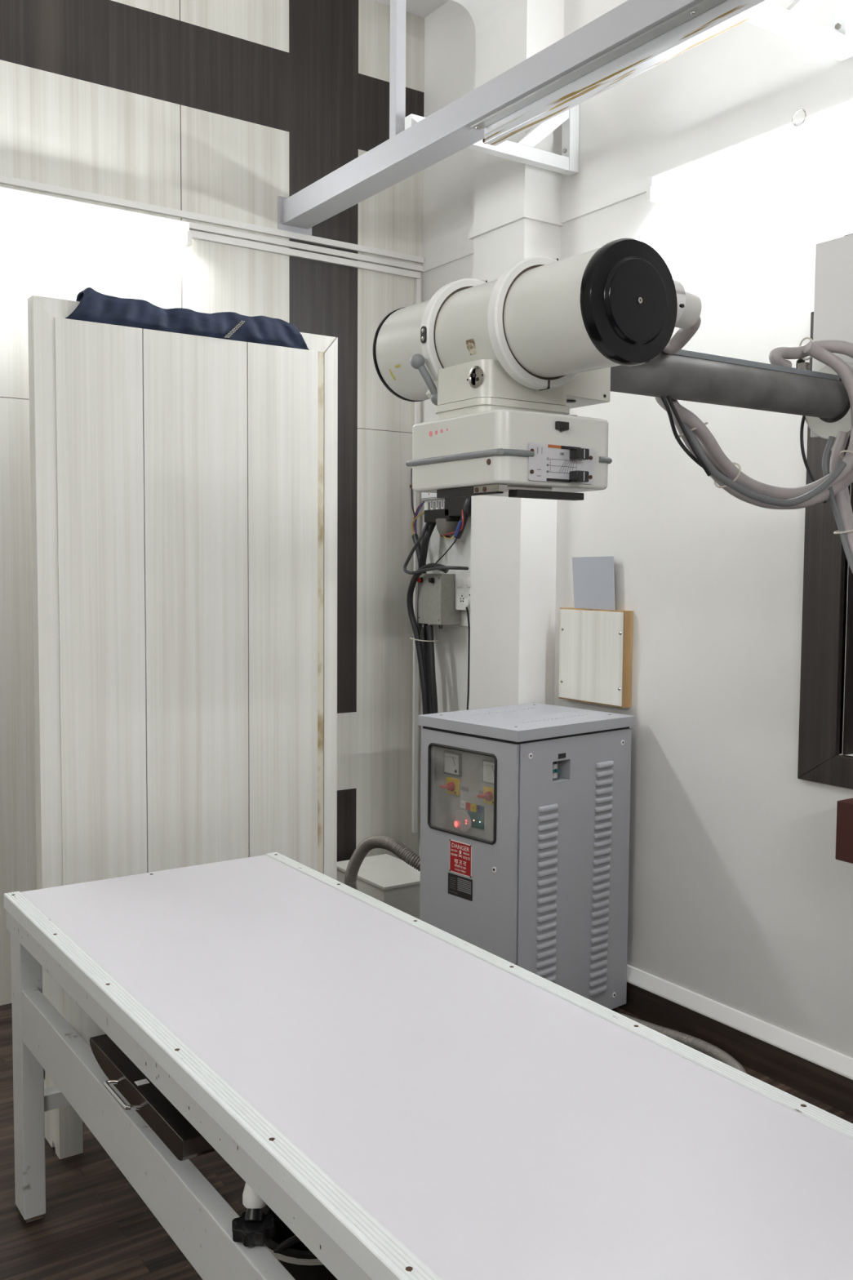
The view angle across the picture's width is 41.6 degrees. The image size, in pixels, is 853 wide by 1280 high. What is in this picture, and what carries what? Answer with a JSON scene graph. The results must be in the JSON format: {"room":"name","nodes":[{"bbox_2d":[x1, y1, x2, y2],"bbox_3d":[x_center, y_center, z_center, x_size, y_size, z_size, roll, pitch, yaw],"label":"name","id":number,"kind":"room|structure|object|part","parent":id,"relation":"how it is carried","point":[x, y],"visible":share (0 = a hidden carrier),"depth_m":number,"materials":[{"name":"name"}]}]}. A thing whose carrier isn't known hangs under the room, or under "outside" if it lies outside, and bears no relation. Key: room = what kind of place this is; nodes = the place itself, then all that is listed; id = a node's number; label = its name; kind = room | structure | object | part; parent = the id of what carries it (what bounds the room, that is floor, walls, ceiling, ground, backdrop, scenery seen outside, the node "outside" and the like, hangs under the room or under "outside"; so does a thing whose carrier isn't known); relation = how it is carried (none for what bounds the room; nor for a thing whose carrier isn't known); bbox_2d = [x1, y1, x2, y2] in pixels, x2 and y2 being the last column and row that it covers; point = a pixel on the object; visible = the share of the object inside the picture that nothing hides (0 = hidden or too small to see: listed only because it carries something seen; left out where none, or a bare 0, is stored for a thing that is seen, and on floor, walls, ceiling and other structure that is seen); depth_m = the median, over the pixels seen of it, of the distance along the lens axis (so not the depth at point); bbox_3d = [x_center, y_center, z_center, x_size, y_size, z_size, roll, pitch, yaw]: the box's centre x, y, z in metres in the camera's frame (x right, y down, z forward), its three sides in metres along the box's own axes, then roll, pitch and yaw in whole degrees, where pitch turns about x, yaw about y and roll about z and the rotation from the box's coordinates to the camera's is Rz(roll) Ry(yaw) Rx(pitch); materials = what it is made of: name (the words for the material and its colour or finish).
{"room":"radiology room","nodes":[
{"label":"radiology room","id":0,"kind":"room"},
{"bbox_2d":[0,0,424,1005],"bbox_3d":[-1.740,-0.613,3.620,4.430,3.770,0.100,-2,4,-34],"label":"wall","id":1,"kind":"structure","parent":0,"point":[220,108],"depth_m":4.17,"materials":[{"name":"white laminate"}]},
{"bbox_2d":[0,186,191,248],"bbox_3d":[-1.359,-1.444,3.706,1.217,0.086,0.060,-2,4,-34],"label":"tube light","id":2,"kind":"object","parent":1,"relation":"attached to","point":[13,201],"visible":1,"depth_m":3.84,"materials":[{"name":"white plastic"}]},
{"bbox_2d":[0,175,424,832],"bbox_3d":[-1.776,-0.317,3.545,4.247,2.416,0.017,-2,4,-34],"label":"trim","id":3,"kind":"structure","parent":1,"relation":"attached to","point":[6,180],"depth_m":4.34,"materials":[{"name":"white plastic"}]},
{"bbox_2d":[411,468,415,516],"bbox_3d":[-0.054,-0.613,4.673,0.007,0.204,0.034,-2,4,-34],"label":"wire","id":4,"kind":"object","parent":1,"relation":"attached to","point":[411,468],"visible":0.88,"depth_m":4.68,"materials":[{"name":"black"}]},
{"bbox_2d":[372,0,448,17],"bbox_3d":[-0.150,-2.367,1.097,4.530,0.080,5.850,-2,4,-34],"label":"ceiling","id":5,"kind":"structure","parent":0,"point":[422,8],"depth_m":4.50,"materials":[{"name":"white paint"}]},
{"bbox_2d":[389,0,405,138],"bbox_3d":[-0.092,-2.063,3.637,0.038,0.853,0.040,-2,4,-34],"label":"post","id":6,"kind":"object","parent":5,"relation":"hanging from","point":[397,7],"visible":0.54,"depth_m":3.64,"materials":[{"name":"metal"}]},
{"bbox_2d":[0,1003,852,1279],"bbox_3d":[-0.177,1.475,1.346,4.530,0.080,5.850,-2,4,-34],"label":"floor","id":7,"kind":"structure","parent":0,"point":[95,1225],"depth_m":2.62,"materials":[{"name":"brown wood"}]},
{"bbox_2d":[27,287,337,1159],"bbox_3d":[-0.633,0.191,3.147,0.884,2.242,0.239,-2,4,-34],"label":"screen","id":8,"kind":"object","parent":7,"relation":"on","point":[184,486],"depth_m":3.09,"materials":[{"name":"laminate"}]},
{"bbox_3d":[-0.645,-0.861,3.106,0.882,0.053,0.046,-2,4,-34],"label":"rail","id":9,"kind":"part","parent":8,"relation":"part of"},
{"bbox_3d":[-0.650,-0.783,3.107,0.710,0.295,0.100,-2,4,-34],"label":"apron","id":10,"kind":"part","parent":8,"relation":"part of","materials":[{"name":"blue fabric"}]},
{"bbox_2d":[273,1235,301,1253],"bbox_3d":[-0.217,1.224,2.180,0.253,0.304,0.214,-1,4,-17],"label":"power cable","id":11,"kind":"object","parent":7,"relation":"on","point":[294,1239],"visible":0.12,"depth_m":2.07,"materials":[{"name":"black plastic"}]},
{"bbox_2d":[262,1204,337,1279],"bbox_3d":[-0.216,1.251,2.183,0.231,0.255,0.231,-2,4,-34],"label":"bucket","id":12,"kind":"object","parent":7,"relation":"on","point":[298,1260],"visible":0.24,"depth_m":2.08,"materials":[{"name":"black plastic"}]},
{"bbox_2d":[337,853,420,919],"bbox_3d":[-0.175,1.069,4.420,0.298,0.331,0.412,-2,4,-34],"label":"box","id":13,"kind":"object","parent":7,"relation":"on","point":[387,878],"visible":0.18,"depth_m":4.29,"materials":[{"name":"beige paint"}]},
{"bbox_3d":[-0.162,0.910,4.418,0.270,0.012,0.412,-2,4,-34],"label":"lid","id":14,"kind":"part","parent":13,"relation":"part of","materials":[{"name":"beige paint"}]},
{"bbox_2d":[344,835,420,890],"bbox_3d":[-0.135,0.877,4.035,0.114,0.367,0.469,-3,5,-40],"label":"hose","id":15,"kind":"object","parent":13,"relation":"attached to","point":[403,852],"visible":0.73,"depth_m":4.01,"materials":[{"name":"silver metal"}]},
{"bbox_2d":[3,852,852,1279],"bbox_3d":[-0.069,1.021,1.929,0.712,0.751,2.242,-2,4,-34],"label":"examination table","id":16,"kind":"object","parent":7,"relation":"on","point":[411,1100],"visible":1,"depth_m":1.69,"materials":[{"name":"metal"}]},
{"bbox_3d":[-0.927,1.008,2.610,0.050,0.654,0.082,-2,4,-34],"label":"leg","id":17,"kind":"part","parent":16,"relation":"part of","materials":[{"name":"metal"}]},
{"bbox_2d":[89,1033,215,1160],"bbox_3d":[-0.286,0.773,2.077,0.586,0.041,0.460,-2,4,-34],"label":"tray","id":18,"kind":"object","parent":16,"relation":"in","point":[175,1131],"visible":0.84,"depth_m":1.88,"materials":[{"name":"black metal"}]},
{"bbox_3d":[-0.527,0.784,1.934,0.027,0.012,0.119,-2,4,-34],"label":"handle","id":19,"kind":"part","parent":18,"relation":"part of","materials":[{"name":"silver metal"}]},
{"bbox_3d":[-0.248,0.833,1.609,0.060,0.041,0.060,3,4,33],"label":"lock knob","id":20,"kind":"part","parent":16,"relation":"part of","materials":[{"name":"black plastic"}]},
{"bbox_2d":[418,702,635,1009],"bbox_3d":[0.334,0.764,3.786,0.564,1.030,0.464,-3,5,-41],"label":"electrical cabinet","id":21,"kind":"object","parent":7,"relation":"on","point":[525,808],"visible":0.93,"depth_m":3.62,"materials":[{"name":"grey metal"}]},
{"bbox_2d":[440,777,459,795],"bbox_3d":[0.074,0.484,3.699,0.040,0.054,0.062,-3,5,-41],"label":"switch","id":22,"kind":"object","parent":21,"relation":"attached to","point":[451,786],"depth_m":3.70,"materials":[{"name":"yellow plastic"}]},
{"bbox_3d":[0.108,0.797,3.628,0.002,0.069,0.115,-3,5,-41],"label":"rating plate","id":23,"kind":"part","parent":21,"relation":"part of","materials":[{"name":"black metal"}]},
{"bbox_3d":[0.109,0.704,3.620,0.003,0.105,0.103,-3,5,-41],"label":"danger plate","id":24,"kind":"part","parent":21,"relation":"part of","materials":[{"name":"red"}]},
{"bbox_2d":[461,786,467,791],"bbox_3d":[0.124,0.488,3.671,0.002,0.013,0.031,-3,5,-41],"label":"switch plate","id":25,"kind":"object","parent":21,"relation":"attached to","point":[464,788],"depth_m":3.67,"materials":[{"name":"grey plastic"}]},
{"bbox_3d":[0.169,0.505,3.626,0.004,0.365,0.412,-3,5,-41],"label":"instrument panel","id":26,"kind":"part","parent":21,"relation":"part of","materials":[{"name":"grey"}]},
{"bbox_3d":[0.131,0.777,3.614,0.016,0.943,0.444,-3,5,-41],"label":"door","id":27,"kind":"part","parent":21,"relation":"part of","materials":[{"name":"grey metal"}]},
{"bbox_2d":[477,786,493,804],"bbox_3d":[0.192,0.497,3.565,0.040,0.054,0.062,-3,5,-41],"label":"switch","id":28,"kind":"object","parent":21,"relation":"attached to","point":[486,793],"depth_m":3.57,"materials":[{"name":"yellow plastic"}]},
{"bbox_3d":[0.336,0.269,3.753,0.561,0.037,0.464,-3,5,-41],"label":"lid","id":29,"kind":"part","parent":21,"relation":"part of","materials":[{"name":"grey metal"}]},
{"bbox_3d":[0.428,0.366,3.541,0.034,0.015,0.001,-3,5,-41],"label":"name plate","id":30,"kind":"part","parent":21,"relation":"part of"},
{"bbox_3d":[0.486,0.778,3.619,0.533,0.945,0.011,-3,5,-41],"label":"panel","id":31,"kind":"part","parent":21,"relation":"part of","materials":[{"name":"grey metal"}]},
{"bbox_2d":[615,1011,746,1073],"bbox_3d":[0.594,1.304,3.086,0.570,0.045,1.357,1,4,16],"label":"hose","id":32,"kind":"object","parent":7,"relation":"on","point":[705,1047],"visible":0.18,"depth_m":3.52,"materials":[{"name":"gray plastic"}]},
{"bbox_2d":[373,233,852,500],"bbox_3d":[0.541,0.011,2.082,1.200,2.757,0.593,-2,4,-29],"label":"machine","id":33,"kind":"object","parent":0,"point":[504,362],"visible":0.99,"depth_m":1.76,"materials":[{"name":"white metal"}]},
{"bbox_3d":[0.001,-0.429,1.849,0.056,0.084,0.025,0,4,-1],"label":"clamp lever","id":34,"kind":"part","parent":33,"relation":"part of","materials":[{"name":"grey metal"}]},
{"bbox_3d":[0.068,-0.232,1.753,0.019,0.013,0.165,-2,4,-34],"label":"accessory rail","id":35,"kind":"part","parent":33,"relation":"part of","materials":[{"name":"black metal"}]},
{"bbox_3d":[0.179,-0.229,1.747,0.154,0.017,0.025,-2,4,-34],"label":"accessory rail","id":36,"kind":"part","parent":33,"relation":"part of","materials":[{"name":"black metal"}]},
{"bbox_3d":[0.209,-0.272,1.730,0.132,0.057,0.004,-2,4,-34],"label":"scale plate","id":37,"kind":"part","parent":33,"relation":"part of","materials":[{"name":"grey"}]},
{"bbox_3d":[0.237,-0.253,1.737,0.025,0.017,0.019,-2,4,-34],"label":"slide knob","id":38,"kind":"part","parent":33,"relation":"part of","materials":[{"name":"black plastic"}]},
{"bbox_3d":[0.237,-0.287,1.735,0.025,0.017,0.019,-2,4,-34],"label":"slide knob","id":39,"kind":"part","parent":33,"relation":"part of","materials":[{"name":"black plastic"}]},
{"bbox_2d":[662,315,701,354],"bbox_3d":[0.428,-0.512,1.906,0.038,0.049,0.250,1,4,3],"label":"cable","id":40,"kind":"object","parent":33,"relation":"attached to","point":[682,336],"visible":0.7,"depth_m":1.84,"materials":[{"name":"white plastic"}]},
{"bbox_2d":[666,395,711,475],"bbox_3d":[0.471,-0.372,2.018,0.086,0.152,0.028,1,4,8],"label":"cable","id":41,"kind":"object","parent":33,"relation":"hanging from","point":[668,398],"visible":1,"depth_m":2.01,"materials":[{"name":"black plastic"}]},
{"bbox_2d":[660,395,728,477],"bbox_3d":[0.489,-0.374,2.058,0.153,0.153,0.024,-1,4,-18],"label":"cable","id":42,"kind":"object","parent":33,"relation":"hanging from","point":[685,449],"visible":0.67,"depth_m":2.05,"materials":[{"name":"black plastic"}]},
{"bbox_3d":[0.557,-0.484,2.117,0.730,0.080,0.079,-2,4,-34],"label":"arm","id":43,"kind":"part","parent":33,"relation":"part of","materials":[{"name":"grey metal"}]},
{"bbox_3d":[0.555,-0.524,2.113,0.665,0.011,0.040,-2,4,-34],"label":"arm rail","id":44,"kind":"part","parent":33,"relation":"part of","materials":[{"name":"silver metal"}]},
{"bbox_2d":[654,341,852,499],"bbox_3d":[0.657,-0.429,2.153,0.482,0.317,0.091,-1,4,-23],"label":"cable","id":45,"kind":"object","parent":33,"relation":"hanging from","point":[700,429],"visible":0.77,"depth_m":2.15,"materials":[{"name":"beige plastic"}]},
{"bbox_2d":[672,337,852,509],"bbox_3d":[0.668,-0.428,2.182,0.483,0.343,0.118,-1,4,-22],"label":"cable","id":46,"kind":"object","parent":33,"relation":"hanging from","point":[778,356],"visible":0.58,"depth_m":2.23,"materials":[{"name":"beige plastic"}]},
{"bbox_2d":[682,422,846,506],"bbox_3d":[0.646,-0.369,2.120,0.404,0.231,0.103,-1,4,-16],"label":"cable","id":47,"kind":"object","parent":33,"relation":"hanging from","point":[713,471],"visible":0.69,"depth_m":2.10,"materials":[{"name":"grey plastic"}]},
{"bbox_2d":[800,415,826,503],"bbox_3d":[0.814,-0.387,2.350,0.020,0.203,0.069,-2,4,-34],"label":"cable","id":48,"kind":"object","parent":33,"relation":"hanging from","point":[802,427],"visible":0.7,"depth_m":2.36,"materials":[{"name":"black plastic"}]},
{"bbox_3d":[0.904,-0.621,2.240,0.009,0.403,0.308,-2,4,-34],"label":"plate","id":49,"kind":"part","parent":33,"relation":"part of","materials":[{"name":"white paint"}]},
{"bbox_2d":[822,435,852,573],"bbox_3d":[0.858,0.475,2.252,0.032,1.772,0.208,-2,4,-28],"label":"cable","id":50,"kind":"object","parent":33,"relation":"hanging from","point":[830,441],"visible":0.89,"depth_m":2.26,"materials":[{"name":"grey plastic"}]},
{"bbox_2d":[829,431,852,556],"bbox_3d":[0.881,0.469,2.265,0.076,1.783,0.212,-2,4,-34],"label":"cable","id":51,"kind":"object","parent":33,"relation":"hanging from","point":[842,439],"visible":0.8,"depth_m":2.27,"materials":[{"name":"beige plastic"}]},
{"bbox_2d":[831,437,852,528],"bbox_3d":[0.895,0.457,2.280,0.035,1.741,0.222,-2,4,-34],"label":"cable","id":52,"kind":"object","parent":33,"relation":"hanging from","point":[846,490],"visible":0.23,"depth_m":2.29,"materials":[{"name":"grey rubber"}]},
{"bbox_2d":[418,0,852,1057],"bbox_3d":[-0.102,-0.449,1.264,4.480,3.770,5.650,-2,4,-34],"label":"wall","id":53,"kind":"structure","parent":0,"point":[740,899],"depth_m":3.58,"materials":[{"name":"paint"}]},
{"bbox_2d":[435,532,460,563],"bbox_3d":[0.083,-0.357,4.358,0.008,0.122,0.155,-2,5,-36],"label":"wire","id":54,"kind":"object","parent":53,"relation":"attached to","point":[459,532],"visible":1,"depth_m":4.35,"materials":[{"name":"black"}]},
{"bbox_2d":[430,516,471,626],"bbox_3d":[0.129,-0.379,4.509,0.014,0.645,0.385,-2,4,-34],"label":"board","id":55,"kind":"object","parent":53,"relation":"attached to","point":[460,554],"visible":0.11,"depth_m":4.52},
{"bbox_2d":[412,533,421,635],"bbox_3d":[-0.033,-0.209,4.635,0.049,0.460,0.079,0,4,-9],"label":"cable","id":56,"kind":"object","parent":55,"relation":"attached to","point":[415,537],"visible":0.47,"depth_m":4.63,"materials":[{"name":"black plastic"}]},
{"bbox_2d":[417,573,461,629],"bbox_3d":[0.045,-0.158,4.526,0.118,0.219,0.162,-2,4,-34],"label":"junction box","id":57,"kind":"object","parent":55,"relation":"attached to","point":[437,592],"visible":0.97,"depth_m":4.47,"materials":[{"name":"grey metal"}]},
{"bbox_2d":[406,563,448,714],"bbox_3d":[-0.002,0.281,4.507,0.035,1.177,0.258,-3,5,-38],"label":"cable","id":58,"kind":"object","parent":57,"relation":"attached to","point":[415,578],"visible":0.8,"depth_m":4.52,"materials":[{"name":"black plastic"}]},
{"bbox_2d":[426,625,438,713],"bbox_3d":[0.024,0.404,4.528,0.033,0.928,0.104,-1,4,-27],"label":"cable","id":59,"kind":"object","parent":57,"relation":"hanging from","point":[429,628],"visible":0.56,"depth_m":4.50,"materials":[{"name":"black plastic"}]},
{"bbox_2d":[421,492,471,537],"bbox_3d":[0.089,-0.552,4.453,0.103,0.294,0.357,-2,4,-34],"label":"circuit breaker","id":60,"kind":"object","parent":55,"relation":"attached to","point":[446,513],"visible":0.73,"depth_m":4.42,"materials":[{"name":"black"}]},
{"bbox_2d":[411,511,424,534],"bbox_3d":[-0.029,-0.479,4.614,0.011,0.108,0.102,-3,5,-41],"label":"wire","id":61,"kind":"object","parent":60,"relation":"attached to","point":[423,513],"visible":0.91,"depth_m":4.64,"materials":[{"name":"brown"}]},
{"bbox_2d":[413,501,424,533],"bbox_3d":[-0.031,-0.502,4.645,0.007,0.145,0.081,-2,4,-34],"label":"wire","id":62,"kind":"object","parent":60,"relation":"attached to","point":[423,501],"visible":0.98,"depth_m":4.66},
{"bbox_2d":[414,502,423,533],"bbox_3d":[-0.030,-0.498,4.627,0.008,0.137,0.055,-2,5,-36],"label":"wire","id":63,"kind":"object","parent":60,"relation":"attached to","point":[422,504],"visible":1,"depth_m":4.64,"materials":[{"name":"blue"}]},
{"bbox_2d":[409,522,438,714],"bbox_3d":[-0.009,0.173,4.586,0.134,1.384,0.159,-2,4,-34],"label":"cable","id":64,"kind":"object","parent":60,"relation":"hanging from","point":[425,540],"visible":0.38,"depth_m":4.57,"materials":[{"name":"black plastic"}]},
{"bbox_2d":[403,522,468,574],"bbox_3d":[0.035,-0.368,4.464,0.092,0.216,0.327,-2,5,-37],"label":"cable","id":65,"kind":"object","parent":60,"relation":"attached to","point":[446,567],"visible":1,"depth_m":4.50,"materials":[{"name":"grey plastic"}]},
{"bbox_2d":[443,510,463,535],"bbox_3d":[0.108,-0.451,4.326,0.018,0.097,0.131,-2,4,-34],"label":"wire","id":66,"kind":"object","parent":60,"relation":"attached to","point":[462,511],"visible":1,"depth_m":4.28,"materials":[{"name":"red"}]},
{"bbox_2d":[453,520,462,537],"bbox_3d":[0.120,-0.425,4.289,0.015,0.061,0.040,-3,5,-40],"label":"wire","id":67,"kind":"object","parent":60,"relation":"attached to","point":[460,522],"visible":1,"depth_m":4.28,"materials":[{"name":"blue"}]},
{"bbox_2d":[454,496,471,538],"bbox_3d":[0.151,-0.526,4.317,0.104,0.273,0.056,2,4,24],"label":"cable","id":68,"kind":"object","parent":60,"relation":"attached to","point":[468,502],"visible":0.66,"depth_m":4.29,"materials":[{"name":"black plastic"}]},
{"bbox_2d":[455,570,471,610],"bbox_3d":[0.170,-0.195,4.409,0.040,0.156,0.162,-2,4,-34],"label":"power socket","id":69,"kind":"object","parent":55,"relation":"attached to","point":[462,578],"visible":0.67,"depth_m":4.43,"materials":[{"name":"white plastic"}]},
{"bbox_2d":[457,577,462,586],"bbox_3d":[0.132,-0.229,4.435,0.008,0.040,0.024,-2,4,-34],"label":"rocker switch","id":70,"kind":"object","parent":69,"relation":"attached to","point":[459,579],"depth_m":4.44,"materials":[{"name":"white plastic"}]},
{"bbox_2d":[463,597,470,608],"bbox_3d":[0.162,-0.146,4.378,0.026,0.040,0.040,-2,4,-34],"label":"plug","id":71,"kind":"object","parent":69,"relation":"attached to","point":[467,601],"visible":0.83,"depth_m":4.37,"materials":[{"name":"white plastic"}]},
{"bbox_2d":[465,607,470,709],"bbox_3d":[0.160,0.372,4.435,0.019,1.006,0.061,1,4,4],"label":"cable","id":72,"kind":"object","parent":71,"relation":"hanging from","point":[467,609],"visible":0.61,"depth_m":4.41,"materials":[{"name":"black plastic"}]},
{"bbox_2d":[466,577,470,587],"bbox_3d":[0.165,-0.225,4.385,0.008,0.040,0.024,-2,4,-34],"label":"rocker switch","id":73,"kind":"object","parent":69,"relation":"attached to","point":[468,579],"depth_m":4.39,"materials":[{"name":"white plastic"}]},
{"bbox_2d":[404,104,579,176],"bbox_3d":[0.235,-1.835,3.780,0.709,0.383,0.044,-2,4,-34],"label":"wall bracket","id":74,"kind":"object","parent":53,"relation":"attached to","point":[523,151],"visible":0.73,"depth_m":3.89,"materials":[{"name":"white metal"}]},
{"bbox_2d":[277,0,787,235],"bbox_3d":[0.856,-1.482,2.330,0.145,0.153,4.850,-2,4,-34],"label":"overhead beam","id":75,"kind":"structure","parent":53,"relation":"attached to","point":[633,37],"depth_m":3.08,"materials":[{"name":"metal"}]},
{"bbox_3d":[-0.507,-1.635,4.326,0.145,0.125,0.005,-2,4,-34],"label":"plate","id":76,"kind":"part","parent":75,"relation":"part of","materials":[{"name":"paint"}]},
{"bbox_3d":[1.211,-1.395,1.842,0.042,0.049,3.635,-2,4,-34],"label":"guide rail","id":77,"kind":"part","parent":75,"relation":"part of","materials":[{"name":"metal"}]},
{"bbox_2d":[421,178,652,273],"bbox_3d":[1.556,-1.390,2.329,0.184,0.051,5.649,-2,4,-34],"label":"trim","id":78,"kind":"structure","parent":53,"relation":"attached to","point":[638,189],"depth_m":4.00,"materials":[{"name":"paint"}]},
{"bbox_2d":[558,607,633,707],"bbox_3d":[0.589,0.057,3.951,0.047,0.331,0.333,-2,4,-34],"label":"wall box","id":79,"kind":"object","parent":53,"relation":"attached to","point":[596,645],"visible":1,"depth_m":3.91,"materials":[{"name":"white wood"}]},
{"bbox_2d":[572,555,615,609],"bbox_3d":[0.585,-0.201,3.934,0.003,0.184,0.222,-2,4,-34],"label":"sheet","id":80,"kind":"object","parent":79,"relation":"on","point":[593,583],"visible":1,"depth_m":3.93,"materials":[{"name":"grey paper"}]},
{"bbox_2d":[626,964,852,1079],"bbox_3d":[1.823,1.265,2.218,0.030,0.047,4.860,-2,4,-34],"label":"trim","id":81,"kind":"structure","parent":53,"relation":"attached to","point":[835,1061],"depth_m":3.44,"materials":[{"name":"paint"}]},
{"bbox_2d":[646,98,852,204],"bbox_3d":[1.081,-1.431,3.115,0.060,0.112,1.244,-2,4,-34],"label":"tube light","id":82,"kind":"object","parent":53,"relation":"attached to","point":[838,118],"visible":1,"depth_m":3.27,"materials":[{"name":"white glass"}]},
{"bbox_2d":[746,0,852,61],"bbox_3d":[0.862,-1.772,2.860,0.709,0.383,0.044,-2,4,-34],"label":"wall bracket","id":83,"kind":"object","parent":53,"relation":"attached to","point":[791,23],"visible":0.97,"depth_m":2.96,"materials":[{"name":"white metal"}]},
{"bbox_2d":[797,311,852,789],"bbox_3d":[1.506,-0.226,2.704,0.118,1.334,1.330,-2,4,-34],"label":"window","id":84,"kind":"structure","parent":53,"relation":"in","point":[820,760],"depth_m":3.17,"materials":[{"name":"brown wood"}]},
{"bbox_2d":[835,798,852,863],"bbox_3d":[1.266,0.518,2.890,0.149,0.160,0.382,-2,4,-34],"label":"wooden board","id":85,"kind":"object","parent":53,"relation":"attached to","point":[844,832],"visible":1,"depth_m":2.98,"materials":[{"name":"brown wood"}]},
{"bbox_2d":[617,982,852,1115],"bbox_3d":[1.823,1.341,2.223,0.030,0.102,4.860,-2,4,-34],"label":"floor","id":86,"kind":"structure","parent":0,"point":[833,1089],"depth_m":3.42,"materials":[{"name":"brown wood"}]}
]}

